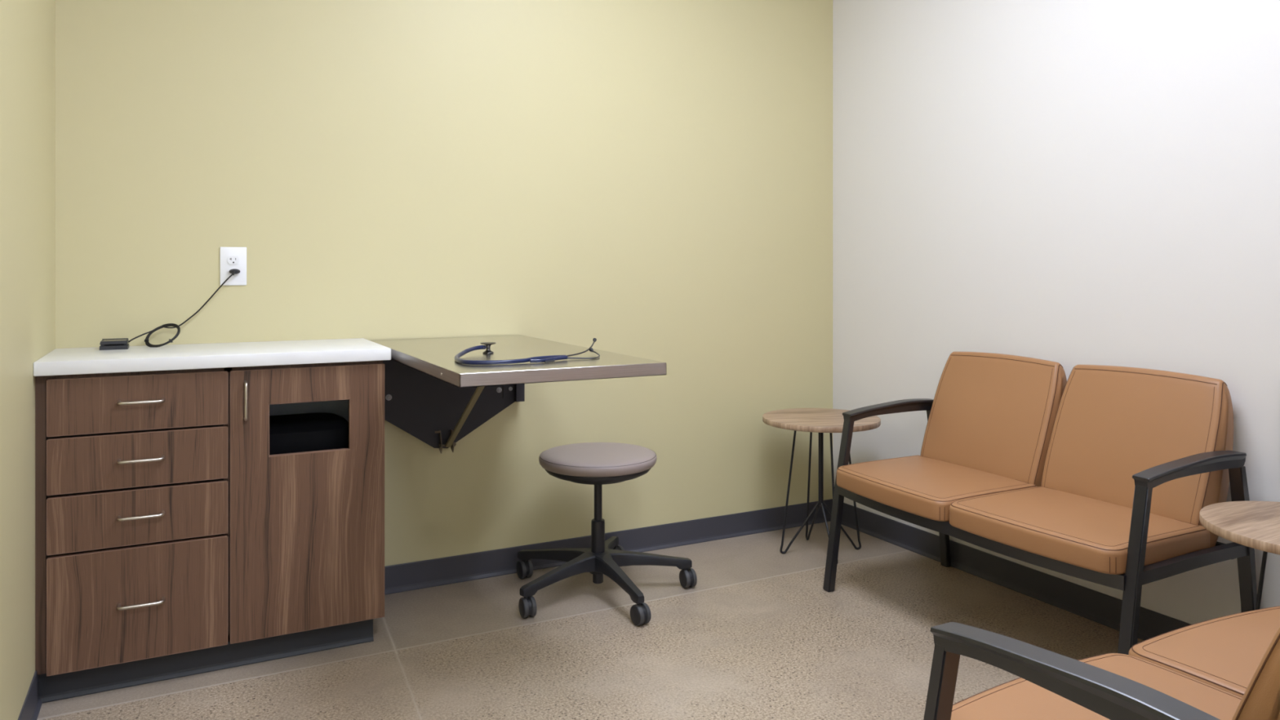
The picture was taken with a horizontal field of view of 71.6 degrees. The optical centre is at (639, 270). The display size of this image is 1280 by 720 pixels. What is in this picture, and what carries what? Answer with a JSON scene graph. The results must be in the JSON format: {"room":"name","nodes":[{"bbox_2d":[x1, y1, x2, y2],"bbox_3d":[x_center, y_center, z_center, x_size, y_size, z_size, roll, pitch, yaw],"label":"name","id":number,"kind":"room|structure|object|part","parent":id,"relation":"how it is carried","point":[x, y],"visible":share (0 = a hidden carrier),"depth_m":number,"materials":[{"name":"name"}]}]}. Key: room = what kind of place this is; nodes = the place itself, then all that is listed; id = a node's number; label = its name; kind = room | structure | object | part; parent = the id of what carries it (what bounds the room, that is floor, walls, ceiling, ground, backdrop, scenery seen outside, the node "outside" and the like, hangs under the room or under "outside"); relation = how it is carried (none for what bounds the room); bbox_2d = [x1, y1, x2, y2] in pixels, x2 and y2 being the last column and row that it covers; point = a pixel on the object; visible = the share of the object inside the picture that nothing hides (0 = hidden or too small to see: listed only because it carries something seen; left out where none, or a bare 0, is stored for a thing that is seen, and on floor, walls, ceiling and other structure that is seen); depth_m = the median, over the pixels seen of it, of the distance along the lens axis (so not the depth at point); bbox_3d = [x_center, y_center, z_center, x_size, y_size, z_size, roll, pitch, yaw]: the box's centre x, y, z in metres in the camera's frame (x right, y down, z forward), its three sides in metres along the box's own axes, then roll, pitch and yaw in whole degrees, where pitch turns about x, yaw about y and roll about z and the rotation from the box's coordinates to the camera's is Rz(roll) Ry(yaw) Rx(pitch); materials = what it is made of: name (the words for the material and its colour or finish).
{"room":"examination room","nodes":[
{"label":"examination room","id":0,"kind":"room"},
{"bbox_2d":[0,0,55,719],"bbox_3d":[-0.699,-0.250,0.503,0.120,2.740,4.736,0,0,-27],"label":"wall","id":1,"kind":"structure","parent":0,"point":[27,27],"depth_m":2.05,"materials":[{"name":"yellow paint"}]},
{"bbox_2d":[17,670,42,719],"bbox_3d":[-0.552,1.073,0.363,0.012,0.095,4.352,0,0,-27],"label":"baseboard","id":2,"kind":"structure","parent":1,"relation":"attached to","point":[32,705],"depth_m":2.20,"materials":[{"name":"grey rubber"}]},
{"bbox_2d":[55,0,832,566],"bbox_3d":[-0.463,-0.250,3.361,3.171,2.740,0.120,0,0,-27],"label":"wall","id":3,"kind":"structure","parent":0,"point":[652,180],"depth_m":3.26,"materials":[{"name":"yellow paint"}]},
{"bbox_2d":[219,246,246,285],"bbox_3d":[-1.306,-0.013,2.850,0.078,0.123,0.008,0,0,-27],"label":"wall outlet","id":4,"kind":"object","parent":3,"relation":"attached to","point":[230,258],"visible":0.91,"depth_m":2.85,"materials":[{"name":"white plastic"}]},
{"bbox_2d":[227,267,239,276],"bbox_3d":[-1.306,0.006,2.848,0.034,0.026,0.004,0,0,-27],"label":"receptacle","id":5,"kind":"object","parent":4,"relation":"attached to","point":[228,268],"depth_m":2.85,"materials":[{"name":"white"}]},
{"bbox_2d":[227,256,239,264],"bbox_3d":[-1.306,-0.033,2.848,0.034,0.026,0.004,0,0,-27],"label":"receptacle","id":6,"kind":"object","parent":4,"relation":"attached to","point":[231,260],"depth_m":2.85,"materials":[{"name":"white plastic"}]},
{"bbox_2d":[370,334,666,453],"bbox_3d":[-0.436,0.441,2.675,0.556,0.403,1.121,0,0,-27],"label":"table","id":7,"kind":"object","parent":3,"relation":"attached to","point":[435,398],"visible":0.98,"depth_m":2.85,"materials":[{"name":"beige laminate"}]},
{"bbox_2d":[454,337,599,364],"bbox_3d":[-0.299,0.220,2.428,0.407,0.039,0.344,0,0,-10],"label":"stethoscope","id":8,"kind":"object","parent":7,"relation":"on","point":[550,358],"visible":1,"depth_m":2.32,"materials":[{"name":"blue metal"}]},
{"bbox_2d":[384,498,832,595],"bbox_3d":[-0.044,1.073,3.503,2.057,0.095,0.012,0,0,-27],"label":"baseboard","id":9,"kind":"structure","parent":3,"relation":"attached to","point":[403,577],"depth_m":3.49,"materials":[{"name":"grey rubber"}]},
{"bbox_2d":[36,521,1143,719],"bbox_3d":[0.627,1.160,1.258,3.171,0.080,4.856,0,0,-27],"label":"floor","id":10,"kind":"structure","parent":0,"point":[758,635],"depth_m":2.63,"materials":[{"name":"tile"}]},
{"bbox_2d":[35,360,384,702],"bbox_3d":[-1.242,0.694,2.628,0.873,0.852,0.462,0,0,-27],"label":"base cabinet","id":11,"kind":"object","parent":10,"relation":"on","point":[171,541],"visible":0.97,"depth_m":2.43,"materials":[{"name":"brown wood"}]},
{"bbox_3d":[-1.333,0.887,2.370,0.418,0.298,0.020,0,0,-27],"label":"drawer","id":12,"kind":"part","parent":11,"relation":"part of","materials":[{"name":"brown wood"}]},
{"bbox_3d":[-1.333,0.656,2.370,0.418,0.143,0.020,0,0,-27],"label":"drawer","id":13,"kind":"part","parent":11,"relation":"part of","materials":[{"name":"brown wood"}]},
{"bbox_3d":[-1.333,0.504,2.370,0.418,0.141,0.020,0,0,-27],"label":"drawer","id":14,"kind":"part","parent":11,"relation":"part of","materials":[{"name":"brown wood"}]},
{"bbox_3d":[-1.333,0.352,2.370,0.418,0.144,0.020,0,0,-27],"label":"drawer","id":15,"kind":"part","parent":11,"relation":"part of","materials":[{"name":"brown wood"}]},
{"bbox_3d":[-1.320,0.882,2.347,0.111,0.009,0.034,0,0,-27],"label":"handle","id":16,"kind":"part","parent":11,"relation":"part of","materials":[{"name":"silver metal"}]},
{"bbox_3d":[-1.320,0.650,2.347,0.111,0.009,0.034,0,0,-27],"label":"handle","id":17,"kind":"part","parent":11,"relation":"part of","materials":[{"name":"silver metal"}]},
{"bbox_3d":[-1.320,0.501,2.347,0.111,0.009,0.034,0,0,-27],"label":"handle","id":18,"kind":"part","parent":11,"relation":"part of","materials":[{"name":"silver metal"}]},
{"bbox_3d":[-1.320,0.347,2.347,0.111,0.009,0.034,0,0,-27],"label":"handle","id":19,"kind":"part","parent":11,"relation":"part of","materials":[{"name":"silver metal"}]},
{"bbox_2d":[33,337,391,376],"bbox_3d":[-1.238,0.250,2.638,0.887,0.036,0.448,0,0,-27],"label":"countertop","id":20,"kind":"structure","parent":11,"relation":"on","point":[69,361],"depth_m":2.49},
{"bbox_2d":[99,337,128,350],"bbox_3d":[-1.557,0.218,2.628,0.072,0.028,0.081,0,0,-27],"label":"card reader","id":21,"kind":"object","parent":20,"relation":"on","point":[121,343],"visible":1,"depth_m":2.60,"materials":[{"name":"black plastic"}]},
{"bbox_3d":[-1.557,0.207,2.632,0.059,0.001,0.056,0,0,-27],"label":"plate","id":22,"kind":"part","parent":21,"relation":"part of","materials":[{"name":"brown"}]},
{"bbox_2d":[128,268,239,346],"bbox_3d":[-1.402,0.114,2.742,0.315,0.238,0.076,0,0,-33],"label":"power cord","id":23,"kind":"object","parent":20,"relation":"on","point":[234,271],"visible":1,"depth_m":2.73,"materials":[{"name":"black plastic"}]},
{"bbox_3d":[-1.095,0.363,2.463,0.009,0.111,0.034,0,0,-27],"label":"handle","id":24,"kind":"part","parent":11,"relation":"part of","materials":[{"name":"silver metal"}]},
{"bbox_3d":[-0.955,0.658,2.566,0.418,0.755,0.020,0,0,-27],"label":"door","id":25,"kind":"part","parent":11,"relation":"part of","materials":[{"name":"brown wood"}]},
{"bbox_2d":[269,412,348,454],"bbox_3d":[-1.067,0.738,2.742,0.326,0.563,0.314,0,0,-27],"label":"waste bin","id":26,"kind":"object","parent":11,"relation":"in","point":[318,431],"visible":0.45,"depth_m":2.64,"materials":[{"name":"black plastic"}]},
{"bbox_2d":[515,442,697,626],"bbox_3d":[-0.129,0.874,3.059,0.645,0.492,0.637,0,0,-27],"label":"stool","id":27,"kind":"object","parent":10,"relation":"on","point":[597,464],"visible":1,"depth_m":3.02,"materials":[{"name":"grey plastic"}]},
{"bbox_3d":[-0.302,1.014,3.164,0.311,0.075,0.080,0,0,27],"label":"arm","id":28,"kind":"part","parent":27,"relation":"part of","materials":[{"name":"black plastic"}]},
{"bbox_3d":[-0.270,1.014,2.960,0.311,0.075,0.080,0,0,-45],"label":"arm","id":29,"kind":"part","parent":27,"relation":"part of","materials":[{"name":"black plastic"}]},
{"bbox_3d":[-0.146,0.652,3.084,0.409,0.048,0.409,0,0,-27],"label":"seat","id":30,"kind":"part","parent":27,"relation":"part of","materials":[{"name":"grey leather"}]},
{"bbox_3d":[-0.118,1.014,3.257,0.080,0.075,0.311,0,0,9],"label":"arm","id":31,"kind":"part","parent":27,"relation":"part of","materials":[{"name":"black plastic"}]},
{"bbox_3d":[-0.065,1.014,2.928,0.080,0.075,0.311,0,0,-27],"label":"arm","id":32,"kind":"part","parent":27,"relation":"part of","materials":[{"name":"black plastic"}]},
{"bbox_3d":[0.028,1.014,3.111,0.311,0.075,0.080,0,0,-9],"label":"arm","id":33,"kind":"part","parent":27,"relation":"part of","materials":[{"name":"black plastic"}]},
{"bbox_2d":[762,408,880,553],"bbox_3d":[0.720,0.852,3.532,0.461,0.536,0.461,0,0,-9],"label":"side table","id":34,"kind":"object","parent":10,"relation":"on","point":[820,420],"visible":0.81,"depth_m":3.51,"materials":[{"name":"brown wood"}]},
{"bbox_3d":[0.633,0.863,3.517,0.163,0.514,0.009,0,0,-9],"label":"hairpin leg","id":35,"kind":"part","parent":34,"relation":"part of","materials":[{"name":"black metal"}]},
{"bbox_3d":[0.706,0.863,3.619,0.009,0.514,0.163,0,0,-9],"label":"hairpin leg","id":36,"kind":"part","parent":34,"relation":"part of","materials":[{"name":"black metal"}]},
{"bbox_3d":[0.720,0.773,3.532,0.120,0.334,0.120,0,0,-9],"label":"post","id":37,"kind":"part","parent":34,"relation":"part of","materials":[{"name":"black metal"}]},
{"bbox_3d":[0.735,0.863,3.445,0.009,0.514,0.163,0,0,-9],"label":"hairpin leg","id":38,"kind":"part","parent":34,"relation":"part of","materials":[{"name":"black metal"}]},
{"bbox_3d":[0.807,0.863,3.546,0.163,0.514,0.009,0,0,-9],"label":"hairpin leg","id":39,"kind":"part","parent":34,"relation":"part of","materials":[{"name":"black metal"}]},
{"bbox_2d":[822,351,1257,654],"bbox_3d":[1.151,0.706,2.747,0.600,0.828,1.129,0,0,-27],"label":"loveseat","id":40,"kind":"object","parent":10,"relation":"on","point":[1104,475],"visible":0.97,"depth_m":2.61,"materials":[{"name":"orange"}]},
{"bbox_3d":[0.700,0.823,3.123,0.116,0.591,0.034,0,0,-27],"label":"leg","id":41,"kind":"part","parent":40,"relation":"part of","materials":[{"name":"black metal"}]},
{"bbox_3d":[0.916,0.507,3.235,0.420,0.056,0.046,0,0,-27],"label":"armrest","id":42,"kind":"part","parent":40,"relation":"part of","materials":[{"name":"black metal"}]},
{"bbox_2d":[836,455,1036,521],"bbox_3d":[0.955,0.709,2.942,0.432,0.076,0.524,0,0,-27],"label":"seat cushion","id":43,"kind":"object","parent":40,"relation":"on","point":[924,488],"depth_m":2.86,"materials":[{"name":"orange leather"}]},
{"bbox_3d":[1.125,0.819,3.343,0.097,0.598,0.034,0,0,-27],"label":"leg","id":44,"kind":"part","parent":40,"relation":"part of","materials":[{"name":"black metal"}]},
{"bbox_3d":[0.932,0.765,2.633,0.054,0.038,1.060,0,0,-27],"label":"rail","id":45,"kind":"part","parent":40,"relation":"part of","materials":[{"name":"black"}]},
{"bbox_2d":[920,351,1066,486],"bbox_3d":[1.208,0.527,3.064,0.182,0.470,0.507,0,0,-27],"label":"cushion","id":46,"kind":"object","parent":40,"relation":"on","point":[992,414],"depth_m":3.01,"materials":[{"name":"orange leather"}]},
{"bbox_2d":[949,486,1209,574],"bbox_3d":[1.198,0.709,2.473,0.432,0.076,0.524,0,0,-27],"label":"seat cushion","id":47,"kind":"object","parent":40,"relation":"on","point":[1077,528],"depth_m":2.38,"materials":[{"name":"orange leather"}]},
{"bbox_3d":[1.198,0.823,2.161,0.116,0.591,0.034,0,0,-27],"label":"leg","id":48,"kind":"part","parent":40,"relation":"part of","materials":[{"name":"black metal"}]},
{"bbox_2d":[1040,364,1233,547],"bbox_3d":[1.443,0.527,2.610,0.182,0.470,0.507,0,0,-27],"label":"cushion","id":49,"kind":"object","parent":40,"relation":"on","point":[1106,425],"depth_m":2.57,"materials":[{"name":"orange leather"}]},
{"bbox_3d":[1.415,0.507,2.273,0.420,0.056,0.046,0,0,-27],"label":"armrest","id":50,"kind":"part","parent":40,"relation":"part of","materials":[{"name":"black metal"}]},
{"bbox_3d":[1.416,0.747,2.274,0.468,0.038,0.025,0,0,-27],"label":"rail","id":51,"kind":"part","parent":40,"relation":"part of","materials":[{"name":"black metal"}]},
{"bbox_3d":[1.351,0.758,2.850,0.022,0.033,1.060,0,0,-27],"label":"rail","id":52,"kind":"part","parent":40,"relation":"part of","materials":[{"name":"black metal"}]},
{"bbox_3d":[1.623,0.819,2.381,0.097,0.598,0.034,0,0,-27],"label":"leg","id":53,"kind":"part","parent":40,"relation":"part of","materials":[{"name":"black metal"}]},
{"bbox_2d":[923,605,1279,719],"bbox_3d":[1.002,0.706,1.349,1.129,0.828,0.600,0,0,-27],"label":"loveseat","id":54,"kind":"object","parent":10,"relation":"on","point":[1227,667],"visible":1,"depth_m":1.35,"materials":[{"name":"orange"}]},
{"bbox_3d":[0.416,0.823,1.301,0.034,0.591,0.116,0,0,-27],"label":"leg","id":55,"kind":"part","parent":54,"relation":"part of","materials":[{"name":"black metal"}]},
{"bbox_3d":[0.528,0.507,1.085,0.046,0.056,0.420,0,0,-27],"label":"armrest","id":56,"kind":"part","parent":54,"relation":"part of","materials":[{"name":"black metal"}]},
{"bbox_2d":[950,653,1241,719],"bbox_3d":[0.729,0.709,1.302,0.524,0.076,0.432,0,0,-27],"label":"seat cushion","id":57,"kind":"object","parent":54,"relation":"on","point":[1018,699],"depth_m":1.41,"materials":[{"name":"orange leather"}]},
{"bbox_2d":[1128,606,1279,697],"bbox_3d":[1.198,0.709,1.544,0.524,0.076,0.432,0,0,-27],"label":"seat cushion","id":58,"kind":"object","parent":54,"relation":"on","point":[1224,653],"depth_m":1.59,"materials":[{"name":"orange leather"}]},
{"bbox_2d":[1231,626,1279,719],"bbox_3d":[0.865,0.527,1.057,0.507,0.470,0.182,0,0,-27],"label":"cushion","id":59,"kind":"object","parent":54,"relation":"on","point":[1260,700],"depth_m":0.93,"materials":[{"name":"orange leather"}]},
{"bbox_2d":[1199,501,1279,609],"bbox_3d":[1.545,0.852,2.017,0.461,0.536,0.461,0,0,-29],"label":"side table","id":60,"kind":"object","parent":10,"relation":"on","point":[1255,525],"visible":0.76,"depth_m":2.07,"materials":[{"name":"brown wood"}]},
{"bbox_3d":[1.502,0.863,2.094,0.009,0.514,0.163,0,0,-29],"label":"hairpin leg","id":61,"kind":"part","parent":60,"relation":"part of","materials":[{"name":"black metal"}]},
{"bbox_2d":[832,0,1279,624],"bbox_3d":[1.558,-0.250,2.777,0.120,2.740,2.776,0,0,-27],"label":"wall","id":62,"kind":"structure","parent":0,"point":[1069,184],"depth_m":2.95,"materials":[{"name":"white paint"}]},
{"bbox_2d":[841,502,1191,640],"bbox_3d":[1.500,1.073,2.747,0.012,0.095,2.776,0,0,-27],"label":"baseboard","id":63,"kind":"structure","parent":62,"relation":"attached to","point":[1095,606],"depth_m":3.10,"materials":[{"name":"grey rubber"}]}
]}

